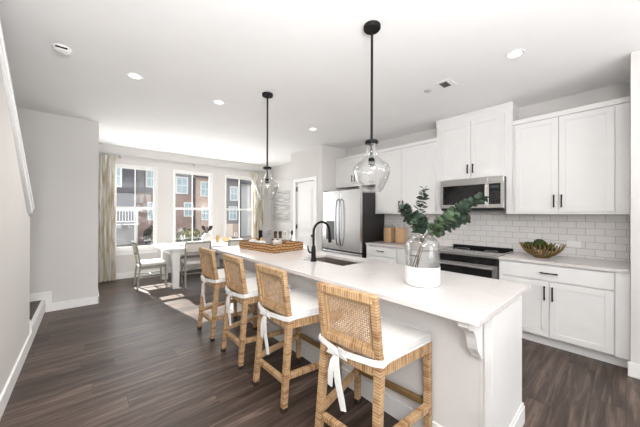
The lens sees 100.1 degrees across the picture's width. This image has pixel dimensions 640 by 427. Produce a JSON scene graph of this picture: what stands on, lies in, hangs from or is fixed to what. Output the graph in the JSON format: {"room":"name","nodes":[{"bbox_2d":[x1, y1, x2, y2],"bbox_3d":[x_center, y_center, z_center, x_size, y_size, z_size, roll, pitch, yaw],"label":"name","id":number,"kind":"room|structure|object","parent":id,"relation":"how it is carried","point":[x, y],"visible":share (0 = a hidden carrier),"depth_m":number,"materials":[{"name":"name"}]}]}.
{"room":"kitchen","nodes":[
{"label":"kitchen","id":0,"kind":"room"},
{"bbox_2d":[0,65,29,394],"bbox_3d":[0.743,-0.011,-1.620,0.120,2.840,11.782,0,0,-41],"label":"wall","id":1,"kind":"structure","parent":0,"point":[14,217],"depth_m":2.12,"materials":[{"name":"paint"}]},
{"bbox_2d":[0,21,34,213],"bbox_3d":[-2.554,-0.714,2.154,0.176,1.438,1.886,0,0,-41],"label":"trim","id":2,"kind":"structure","parent":1,"relation":"attached to","point":[29,202],"depth_m":2.21,"materials":[{"name":"paint"}]},
{"bbox_2d":[0,300,44,419],"bbox_3d":[0.268,1.273,-1.077,0.141,0.269,12.823,0,0,-41],"label":"baseboard","id":3,"kind":"structure","parent":1,"relation":"attached to","point":[5,395],"depth_m":2.38,"materials":[{"name":"paint"}]},
{"bbox_2d":[16,107,98,302],"bbox_3d":[-4.763,-0.018,4.271,1.848,2.840,1.820,0,0,-41],"label":"wall","id":4,"kind":"structure","parent":0,"point":[62,152],"depth_m":3.93,"materials":[{"name":"paint"}]},
{"bbox_2d":[30,262,223,311],"bbox_3d":[-3.124,1.266,5.626,5.850,0.289,1.736,0,0,-41],"label":"baseboard","id":5,"kind":"structure","parent":4,"relation":"attached to","point":[47,296],"depth_m":4.02,"materials":[{"name":"paint"}]},
{"bbox_2d":[99,153,271,272],"bbox_3d":[-3.082,-0.005,6.908,4.450,2.840,0.140,0,0,-41],"label":"wall","id":6,"kind":"structure","parent":0,"point":[124,263],"depth_m":6.41,"materials":[{"name":"paint"}]},
{"bbox_2d":[115,164,158,255],"bbox_3d":[-4.099,-0.082,5.960,0.880,1.962,0.120,0,0,-41],"label":"window","id":7,"kind":"structure","parent":6,"relation":"in","point":[142,249],"depth_m":6.04,"materials":[{"name":"white plastic"}]},
{"bbox_2d":[99,151,265,173],"bbox_3d":[-3.071,-1.221,6.736,3.870,0.071,0.130,0,0,-41],"label":"curtain rod","id":8,"kind":"object","parent":6,"relation":"attached to","point":[121,155],"visible":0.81,"depth_m":6.35,"materials":[{"name":"white metal"}]},
{"bbox_2d":[98,155,115,281],"bbox_3d":[-4.393,0.060,5.517,0.317,2.668,0.068,0,0,-41],"label":"curtain","id":9,"kind":"object","parent":8,"relation":"hanging from","point":[106,201],"visible":0.8,"depth_m":5.52,"materials":[{"name":"fabric"}]},
{"bbox_2d":[252,170,263,238],"bbox_3d":[-1.798,0.075,7.785,0.372,2.668,0.068,0,0,-41],"label":"curtain","id":10,"kind":"object","parent":8,"relation":"hanging from","point":[257,178],"visible":0.7,"depth_m":7.76,"materials":[{"name":"fabric"}]},
{"bbox_2d":[99,143,272,172],"bbox_3d":[-3.012,-1.338,6.825,4.138,0.174,0.074,0,0,-41],"label":"trim","id":11,"kind":"structure","parent":6,"relation":"attached to","point":[102,147],"depth_m":6.39,"materials":[{"name":"paint"}]},
{"bbox_2d":[172,169,212,242],"bbox_3d":[-3.197,-0.077,6.748,0.995,1.962,0.120,0,0,-41],"label":"window","id":12,"kind":"structure","parent":6,"relation":"in","point":[192,173],"depth_m":6.74,"materials":[{"name":"white plastic"}]},
{"bbox_2d":[224,175,252,238],"bbox_3d":[-2.260,-0.072,7.567,0.965,1.962,0.120,0,0,-41],"label":"window","id":13,"kind":"structure","parent":6,"relation":"in","point":[226,176],"depth_m":7.45,"materials":[{"name":"white plastic"}]},
{"bbox_2d":[272,163,290,239],"bbox_3d":[-0.794,0.004,7.531,0.140,2.840,1.934,0,0,-41],"label":"wall","id":14,"kind":"structure","parent":0,"point":[281,175],"depth_m":7.81,"materials":[{"name":"paint"}]},
{"bbox_2d":[273,190,290,220],"bbox_3d":[-1.075,-0.221,7.719,0.038,0.858,1.000,0,0,-41],"label":"wall art","id":15,"kind":"object","parent":14,"relation":"attached to","point":[281,199],"visible":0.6,"depth_m":7.74},
{"bbox_2d":[290,145,345,250],"bbox_3d":[-0.015,0.004,6.187,0.840,2.840,1.114,0,0,-41],"label":"wall","id":16,"kind":"structure","parent":0,"point":[319,161],"depth_m":5.69,"materials":[{"name":"paint"}]},
{"bbox_2d":[293,176,316,249],"bbox_3d":[-0.332,0.319,5.923,0.098,2.204,0.821,0,0,-41],"label":"door","id":17,"kind":"structure","parent":16,"relation":"in","point":[306,191],"depth_m":5.92,"materials":[{"name":"paint"}]},
{"bbox_2d":[0,0,639,166],"bbox_3d":[1.229,-1.484,0.807,6.300,0.120,15.000,0,0,-41],"label":"ceiling","id":18,"kind":"structure","parent":0,"point":[313,57],"depth_m":2.56,"materials":[{"name":"paint"}]},
{"bbox_2d":[51,43,71,54],"bbox_3d":[-2.234,-1.412,2.319,0.132,0.039,0.132,0,0,-41],"label":"smoke detector","id":19,"kind":"object","parent":18,"relation":"attached to","point":[59,48],"visible":1,"depth_m":2.29,"materials":[{"name":"white plastic"}]},
{"bbox_2d":[126,72,143,79],"bbox_3d":[-1.925,-1.427,2.788,0.150,0.005,0.150,0,0,-41],"label":"recessed light","id":20,"kind":"object","parent":18,"relation":"in","point":[135,76],"visible":1,"depth_m":2.79,"materials":[{"name":"white plastic"}]},
{"bbox_2d":[213,100,224,104],"bbox_3d":[-1.292,-1.423,3.429,0.150,0.005,0.150,0,0,-41],"label":"recessed light","id":21,"kind":"object","parent":18,"relation":"in","point":[219,102],"visible":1,"depth_m":3.43,"materials":[{"name":"white plastic"}]},
{"bbox_2d":[262,92,272,182],"bbox_3d":[-0.628,-0.793,3.193,0.282,1.261,0.282,0,0,-41],"label":"pendant light","id":22,"kind":"object","parent":18,"relation":"hanging from","point":[268,95],"visible":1,"depth_m":3.19,"materials":[{"name":"black metal"}]},
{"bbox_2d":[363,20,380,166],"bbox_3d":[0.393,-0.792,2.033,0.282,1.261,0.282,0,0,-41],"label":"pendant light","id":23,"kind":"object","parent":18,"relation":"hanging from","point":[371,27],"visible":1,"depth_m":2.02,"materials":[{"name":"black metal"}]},
{"bbox_2d":[368,156,374,166],"bbox_3d":[0.391,-0.396,2.032,0.048,0.075,0.048,0,0,-41],"label":"socket","id":24,"kind":"object","parent":23,"relation":"attached to","point":[371,160],"depth_m":2.01,"materials":[{"name":"black metal"}]},
{"bbox_2d":[435,78,455,88],"bbox_3d":[1.371,-1.411,2.923,0.180,0.012,0.160,0,0,-41],"label":"ceiling vent","id":25,"kind":"object","parent":18,"relation":"in","point":[446,83],"visible":1,"depth_m":2.91,"materials":[{"name":"metal"}]},
{"bbox_2d":[505,49,524,58],"bbox_3d":[1.734,-1.415,2.382,0.150,0.005,0.150,0,0,-41],"label":"recessed light","id":26,"kind":"object","parent":18,"relation":"in","point":[517,53],"visible":1,"depth_m":2.38,"materials":[{"name":"white plastic"}]},
{"bbox_2d":[0,266,639,426],"bbox_3d":[1.218,1.476,0.800,6.300,0.120,15.000,0,0,-41],"label":"floor","id":27,"kind":"structure","parent":0,"point":[133,357],"depth_m":2.29,"materials":[{"name":"brown wood"}]},
{"bbox_2d":[29,300,42,332],"bbox_3d":[-3.394,0.742,2.339,1.133,1.319,2.889,0,0,-41],"label":"stairs","id":28,"kind":"structure","parent":27,"relation":"on","point":[34,305],"depth_m":3.45,"materials":[{"name":"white paint"}]},
{"bbox_2d":[131,241,166,289],"bbox_3d":[-3.336,0.973,5.213,0.540,0.872,0.474,0,0,-41],"label":"dining chair","id":29,"kind":"object","parent":27,"relation":"on","point":[150,263],"visible":1,"depth_m":5.13,"materials":[{"name":"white fabric"}]},
{"bbox_2d":[153,239,238,288],"bbox_3d":[-2.437,1.032,5.920,1.970,0.764,1.120,0,0,-41],"label":"dining table","id":30,"kind":"object","parent":27,"relation":"on","point":[166,249],"visible":0.38,"depth_m":5.09,"materials":[{"name":"paint"}]},
{"bbox_2d":[202,225,212,240],"bbox_3d":[-2.495,0.458,5.921,0.230,0.382,0.230,0,0,-41],"label":"vase","id":31,"kind":"object","parent":30,"relation":"on","point":[207,236],"visible":0.89,"depth_m":5.86,"materials":[{"name":"white ceramic"}]},
{"bbox_2d":[221,238,230,241],"bbox_3d":[-2.142,0.605,6.124,0.220,0.090,0.220,0,0,-41],"label":"bowl","id":32,"kind":"object","parent":30,"relation":"on","point":[223,239],"visible":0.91,"depth_m":6.04,"materials":[{"name":"yellow ceramic"}]},
{"bbox_2d":[181,241,210,287],"bbox_3d":[-2.475,0.977,5.352,0.474,0.872,0.540,0,0,-35],"label":"dining chair","id":33,"kind":"object","parent":27,"relation":"on","point":[190,247],"visible":0.62,"depth_m":5.16,"materials":[{"name":"beige fabric"}]},
{"bbox_2d":[180,251,222,266],"bbox_3d":[-2.900,1.164,6.577,1.200,0.499,0.400,0,0,-41],"label":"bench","id":34,"kind":"object","parent":27,"relation":"on","point":[192,255],"visible":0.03,"depth_m":6.26,"materials":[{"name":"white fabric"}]},
{"bbox_2d":[180,251,216,256],"bbox_3d":[-2.899,0.949,6.578,1.200,0.070,0.400,0,0,-41],"label":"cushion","id":35,"kind":"object","parent":34,"relation":"on","point":[193,254],"depth_m":6.26,"materials":[{"name":"white fabric"}]},
{"bbox_2d":[197,247,256,341],"bbox_3d":[-1.152,0.912,3.289,0.530,1.002,0.567,0,0,-43],"label":"bar stool","id":36,"kind":"object","parent":27,"relation":"on","point":[215,278],"visible":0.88,"depth_m":3.15,"materials":[{"name":"wicker"}]},
{"bbox_2d":[217,267,255,278],"bbox_3d":[-1.121,0.751,3.318,0.436,0.058,0.556,0,0,-43],"label":"seat cushion","id":37,"kind":"object","parent":36,"relation":"on","point":[221,274],"depth_m":3.23,"materials":[{"name":"white fabric"}]},
{"bbox_2d":[219,239,249,268],"bbox_3d":[-1.852,0.980,5.804,0.474,0.872,0.540,0,0,-40],"label":"dining chair","id":38,"kind":"object","parent":27,"relation":"on","point":[230,242],"visible":0.28,"depth_m":5.58,"materials":[{"name":"beige fabric"}]},
{"bbox_2d":[221,253,291,369],"bbox_3d":[-0.671,0.913,2.754,0.530,1.002,0.567,0,0,-41],"label":"bar stool","id":39,"kind":"object","parent":27,"relation":"on","point":[247,288],"visible":0.73,"depth_m":2.58,"materials":[{"name":"wicker"}]},
{"bbox_2d":[236,276,290,293],"bbox_3d":[-0.639,0.751,2.782,0.436,0.058,0.556,0,0,-41],"label":"seat cushion","id":40,"kind":"object","parent":39,"relation":"on","point":[251,283],"depth_m":2.68,"materials":[{"name":"white fabric"}]},
{"bbox_2d":[253,263,340,413],"bbox_3d":[-0.210,0.914,2.227,0.530,1.002,0.567,0,0,-42],"label":"bar stool","id":41,"kind":"object","parent":27,"relation":"on","point":[299,307],"visible":0.91,"depth_m":2.07,"materials":[{"name":"wicker"}]},
{"bbox_2d":[268,289,338,315],"bbox_3d":[-0.179,0.752,2.256,0.436,0.058,0.556,0,0,-42],"label":"seat cushion","id":42,"kind":"object","parent":41,"relation":"on","point":[303,302],"depth_m":2.16,"materials":[{"name":"white fabric"}]},
{"bbox_2d":[323,188,383,257],"bbox_3d":[0.631,0.480,5.215,0.842,1.848,0.978,0,0,-41],"label":"refrigerator","id":43,"kind":"object","parent":27,"relation":"on","point":[350,215],"visible":0.7,"depth_m":4.89,"materials":[{"name":"silver metal"}]},
{"bbox_2d":[212,246,529,426],"bbox_3d":[-0.043,0.959,2.905,1.003,0.913,3.530,0,0,-41],"label":"kitchen island","id":44,"kind":"object","parent":27,"relation":"on","point":[474,323],"visible":0.46,"depth_m":1.67,"materials":[{"name":"stone"}]},
{"bbox_2d":[239,238,302,252],"bbox_3d":[-0.702,0.437,3.816,0.846,0.129,0.530,0,0,41],"label":"tray","id":45,"kind":"object","parent":44,"relation":"on","point":[286,246],"visible":0.81,"depth_m":3.59,"materials":[{"name":"brown wicker"}]},
{"bbox_2d":[259,230,270,243],"bbox_3d":[-0.839,0.367,4.095,0.081,0.236,0.194,0,0,34],"label":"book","id":46,"kind":"object","parent":45,"relation":"in","point":[265,234],"visible":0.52,"depth_m":4.07,"materials":[{"name":"paper"}]},
{"bbox_2d":[272,240,281,244],"bbox_3d":[-0.603,0.435,3.777,0.140,0.100,0.140,0,0,-41],"label":"bowl","id":47,"kind":"object","parent":45,"relation":"on","point":[274,242],"visible":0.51,"depth_m":3.73,"materials":[{"name":"white ceramic"}]},
{"bbox_2d":[307,221,331,261],"bbox_3d":[0.011,0.291,2.877,0.278,0.423,0.112,0,0,-21],"label":"faucet","id":48,"kind":"object","parent":44,"relation":"on","point":[313,248],"visible":1,"depth_m":2.82,"materials":[{"name":"black metal"}]},
{"bbox_2d":[316,257,356,265],"bbox_3d":[0.142,0.646,2.933,0.376,0.223,0.662,0,0,-41],"label":"sink","id":49,"kind":"object","parent":44,"relation":"in","point":[322,259],"visible":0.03,"depth_m":3.16,"materials":[{"name":"silver metal"}]},
{"bbox_2d":[405,262,439,287],"bbox_3d":[0.731,0.324,1.914,0.237,0.358,0.237,0,0,-41],"label":"vase","id":50,"kind":"object","parent":44,"relation":"on","point":[427,275],"visible":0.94,"depth_m":1.82,"materials":[{"name":"white ceramic"}]},
{"bbox_2d":[398,203,420,264],"bbox_3d":[0.638,0.155,1.898,0.172,0.463,0.141,0,0,-41],"label":"branch","id":51,"kind":"object","parent":50,"relation":"in","point":[405,209],"visible":0.79,"depth_m":1.88,"materials":[{"name":"green plant"}]},
{"bbox_2d":[406,210,427,267],"bbox_3d":[0.674,0.181,1.855,0.155,0.414,0.138,0,0,-41],"label":"branch","id":52,"kind":"object","parent":50,"relation":"in","point":[419,225],"visible":0.98,"depth_m":1.84,"materials":[{"name":"green plant"}]},
{"bbox_2d":[414,186,429,261],"bbox_3d":[0.726,0.094,1.932,0.133,0.588,0.110,0,0,2],"label":"branch","id":53,"kind":"object","parent":50,"relation":"in","point":[424,196],"visible":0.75,"depth_m":1.92,"materials":[{"name":"green plant"}]},
{"bbox_2d":[420,206,459,251],"bbox_3d":[0.828,0.168,1.869,0.297,0.440,0.117,0,0,8],"label":"branch","id":54,"kind":"object","parent":50,"relation":"in","point":[449,214],"visible":0.89,"depth_m":1.85,"materials":[{"name":"green plant"}]},
{"bbox_2d":[412,213,470,266],"bbox_3d":[0.880,0.176,1.933,0.416,0.425,0.138,0,0,-8],"label":"branch","id":55,"kind":"object","parent":50,"relation":"in","point":[465,217],"visible":0.34,"depth_m":1.92,"materials":[{"name":"green plant"}]},
{"bbox_2d":[417,192,488,267],"bbox_3d":[0.946,0.115,1.920,0.540,0.548,0.128,0,0,-8],"label":"branch","id":56,"kind":"object","parent":50,"relation":"in","point":[463,206],"visible":0.76,"depth_m":1.91,"materials":[{"name":"green plant"}]},
{"bbox_2d":[315,281,431,426],"bbox_3d":[0.304,0.914,1.651,0.567,1.002,0.530,0,0,44],"label":"bar stool","id":57,"kind":"object","parent":27,"relation":"on","point":[390,345],"visible":1,"depth_m":1.53,"materials":[{"name":"wicker"}]},
{"bbox_2d":[335,311,430,358],"bbox_3d":[0.333,0.752,1.682,0.556,0.058,0.436,0,0,44],"label":"seat cushion","id":58,"kind":"object","parent":57,"relation":"on","point":[400,340],"depth_m":1.58,"materials":[{"name":"white fabric"}]},
{"bbox_2d":[366,245,434,263],"bbox_3d":[1.439,0.984,4.424,0.693,0.882,1.223,0,0,-41],"label":"base cabinet","id":59,"kind":"object","parent":27,"relation":"on","point":[388,254],"visible":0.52,"depth_m":4.22,"materials":[{"name":"paint"}]},
{"bbox_2d":[365,241,450,251],"bbox_3d":[1.448,0.527,4.432,0.674,0.030,1.228,0,0,-41],"label":"countertop","id":60,"kind":"structure","parent":59,"relation":"on","point":[409,245],"depth_m":4.29,"materials":[{"name":"stone"}]},
{"bbox_2d":[384,227,394,241],"bbox_3d":[1.243,0.345,4.806,0.156,0.332,0.156,0,0,-41],"label":"canister","id":61,"kind":"object","parent":60,"relation":"on","point":[389,232],"visible":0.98,"depth_m":4.75,"materials":[{"name":"brown wood"}]},
{"bbox_2d":[395,228,406,242],"bbox_3d":[1.401,0.345,4.625,0.156,0.332,0.156,0,0,-41],"label":"canister","id":62,"kind":"object","parent":60,"relation":"on","point":[400,233],"visible":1,"depth_m":4.57,"materials":[{"name":"brown wood"}]},
{"bbox_2d":[434,244,512,279],"bbox_3d":[2.073,0.939,3.652,0.739,0.935,0.764,0,0,-41],"label":"range","id":63,"kind":"object","parent":27,"relation":"on","point":[482,261],"visible":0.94,"depth_m":3.47,"materials":[{"name":"metal"}]},
{"bbox_2d":[434,246,512,258],"bbox_3d":[2.085,0.522,3.662,0.673,0.036,0.764,0,0,-41],"label":"cooktop","id":64,"kind":"object","parent":63,"relation":"in","point":[473,252],"depth_m":3.58,"materials":[{"name":"black glass"}]},
{"bbox_2d":[499,259,629,367],"bbox_3d":[2.686,0.985,2.997,0.693,0.882,1.020,0,0,-41],"label":"base cabinet","id":65,"kind":"object","parent":27,"relation":"on","point":[585,312],"visible":0.9,"depth_m":2.68,"materials":[{"name":"paint"}]},
{"bbox_2d":[498,252,629,273],"bbox_3d":[2.695,0.528,3.005,0.674,0.030,1.022,0,0,-41],"label":"countertop","id":66,"kind":"structure","parent":65,"relation":"on","point":[565,261],"depth_m":2.86,"materials":[{"name":"stone"}]},
{"bbox_2d":[519,242,565,257],"bbox_3d":[2.602,0.431,3.144,0.427,0.161,0.428,0,0,-41],"label":"bowl","id":67,"kind":"object","parent":66,"relation":"on","point":[532,251],"visible":0.97,"depth_m":3.06,"materials":[{"name":"metal"}]},
{"bbox_2d":[523,242,532,248],"bbox_3d":[2.481,0.380,3.192,0.094,0.094,0.093,0,0,-41],"label":"moss ball","id":68,"kind":"object","parent":67,"relation":"in","point":[526,243],"visible":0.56,"depth_m":3.17,"materials":[{"name":"green plant"}]},
{"bbox_2d":[533,239,546,249],"bbox_3d":[2.590,0.363,3.159,0.129,0.128,0.130,0,0,-41],"label":"moss ball","id":69,"kind":"object","parent":67,"relation":"in","point":[537,242],"visible":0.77,"depth_m":3.12,"materials":[{"name":"green plant"}]},
{"bbox_2d":[546,244,554,250],"bbox_3d":[2.635,0.393,3.061,0.088,0.087,0.088,0,0,-41],"label":"moss ball","id":70,"kind":"object","parent":67,"relation":"in","point":[550,248],"visible":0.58,"depth_m":3.04,"materials":[{"name":"green plant"}]},
{"bbox_2d":[346,81,629,261],"bbox_3d":[2.022,0.008,4.391,0.132,2.840,4.272,0,0,-41],"label":"wall","id":71,"kind":"structure","parent":0,"point":[601,236],"depth_m":3.38,"materials":[{"name":"tile"}]},
{"bbox_2d":[335,151,375,188],"bbox_3d":[0.788,-0.853,5.450,0.361,0.616,1.048,0,0,-41],"label":"upper cabinet","id":72,"kind":"object","parent":71,"relation":"attached to","point":[354,171],"visible":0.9,"depth_m":5.34,"materials":[{"name":"paint"}]},
{"bbox_2d":[375,138,436,213],"bbox_3d":[1.505,-0.577,4.619,0.349,1.166,1.144,0,0,-41],"label":"upper cabinet","id":73,"kind":"object","parent":71,"relation":"attached to","point":[401,170],"visible":0.74,"depth_m":4.48,"materials":[{"name":"paint"}]},
{"bbox_2d":[436,101,518,213],"bbox_3d":[2.200,-0.702,3.823,0.351,1.417,0.978,0,0,-41],"label":"upper cabinet","id":74,"kind":"object","parent":71,"relation":"attached to","point":[479,143],"visible":0.96,"depth_m":3.65,"materials":[{"name":"paint"}]},
{"bbox_2d":[440,176,505,210],"bbox_3d":[2.175,-0.258,3.777,0.444,0.434,0.798,0,0,-41],"label":"microwave","id":75,"kind":"object","parent":74,"relation":"attached to","point":[452,192],"visible":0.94,"depth_m":3.60,"materials":[{"name":"metal"}]},
{"bbox_2d":[512,96,629,213],"bbox_3d":[2.839,-0.575,3.093,0.349,1.166,0.967,0,0,-41],"label":"upper cabinet","id":76,"kind":"object","parent":71,"relation":"attached to","point":[576,160],"visible":1,"depth_m":2.94,"materials":[{"name":"paint"}]},
{"bbox_2d":[567,241,580,247],"bbox_3d":[3.000,0.363,3.164,0.006,0.070,0.125,0,0,-41],"label":"outlet","id":77,"kind":"object","parent":71,"relation":"attached to","point":[569,243],"visible":1,"depth_m":3.16,"materials":[{"name":"white plastic"}]},
{"bbox_2d":[630,50,639,363],"bbox_3d":[5.550,0.010,-0.212,0.877,2.840,7.576,0,0,-41],"label":"wall","id":78,"kind":"structure","parent":0,"point":[635,56],"depth_m":2.33,"materials":[{"name":"paint"}]},
{"bbox_2d":[628,361,639,378],"bbox_3d":[5.138,1.363,-0.428,0.016,0.129,7.392,0,0,-41],"label":"baseboard","id":79,"kind":"structure","parent":78,"relation":"attached to","point":[633,368],"depth_m":2.33,"materials":[{"name":"paint"}]},
{"label":"outside","id":80,"kind":"structure","parent":0,"visible":0},
{"bbox_2d":[116,236,251,246],"bbox_3d":[-16.538,2.269,30.305,65.000,0.200,52.600,0,0,-41],"label":"ground","id":81,"kind":"structure","parent":80,"point":[241,237],"depth_m":19.92,"materials":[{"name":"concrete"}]},
{"bbox_2d":[116,168,136,244],"bbox_3d":[-18.087,-2.237,19.737,6.720,8.748,8.870,0,0,-41],"label":"townhouse","id":82,"kind":"structure","parent":81,"relation":"on","point":[125,234],"depth_m":18.56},
{"bbox_2d":[117,209,137,244],"bbox_3d":[-13.446,0.876,18.130,1.820,2.548,0.598,0,0,-41],"label":"railing","id":83,"kind":"object","parent":81,"relation":"on","point":[117,209],"visible":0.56,"depth_m":18.32,"materials":[{"name":"white plastic"}]},
{"bbox_2d":[142,226,152,243],"bbox_3d":[-11.535,1.492,18.498,1.592,1.333,0.908,0,0,30],"label":"bush","id":84,"kind":"object","parent":81,"relation":"on","point":[148,233],"visible":0.43,"depth_m":18.16,"materials":[{"name":"green plant"}]},
{"bbox_2d":[137,170,193,241],"bbox_3d":[-14.789,-2.015,24.213,4.120,8.348,8.870,0,0,-41],"label":"townhouse","id":85,"kind":"structure","parent":81,"relation":"on","point":[183,182],"depth_m":20.61,"materials":[{"name":"red brick"}]},
{"bbox_2d":[193,178,195,228],"bbox_3d":[-10.566,-0.413,22.533,0.140,5.168,0.120,0,0,-41],"label":"downspout","id":86,"kind":"object","parent":85,"relation":"attached to","point":[194,179],"visible":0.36,"depth_m":22.48,"materials":[{"name":"white metal"}]},
{"bbox_2d":[177,228,200,241],"bbox_3d":[-9.755,1.650,19.967,1.615,1.194,1.105,0,0,-41],"label":"bush","id":87,"kind":"object","parent":81,"relation":"on","point":[185,235],"visible":0.91,"depth_m":19.61,"materials":[{"name":"green plant"}]},
{"bbox_2d":[194,175,208,238],"bbox_3d":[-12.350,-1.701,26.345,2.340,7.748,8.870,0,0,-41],"label":"townhouse","id":88,"kind":"structure","parent":81,"relation":"on","point":[202,182],"depth_m":23.00,"materials":[{"name":"beige brick"}]},
{"bbox_2d":[226,178,241,236],"bbox_3d":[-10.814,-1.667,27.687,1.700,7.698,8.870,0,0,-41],"label":"townhouse","id":89,"kind":"structure","parent":81,"relation":"on","point":[232,185],"depth_m":24.77,"materials":[{"name":"beige brick"}]},
{"bbox_2d":[240,182,240,236],"bbox_3d":[-7.509,-0.396,25.204,0.140,5.168,0.120,0,0,-41],"label":"downspout","id":90,"kind":"object","parent":89,"relation":"attached to","point":[240,182],"visible":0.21,"depth_m":25.16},
{"bbox_2d":[241,180,251,235],"bbox_3d":[-8.960,-1.580,29.972,4.060,7.548,8.870,0,0,-41],"label":"townhouse","id":91,"kind":"structure","parent":81,"relation":"on","point":[246,185],"depth_m":26.27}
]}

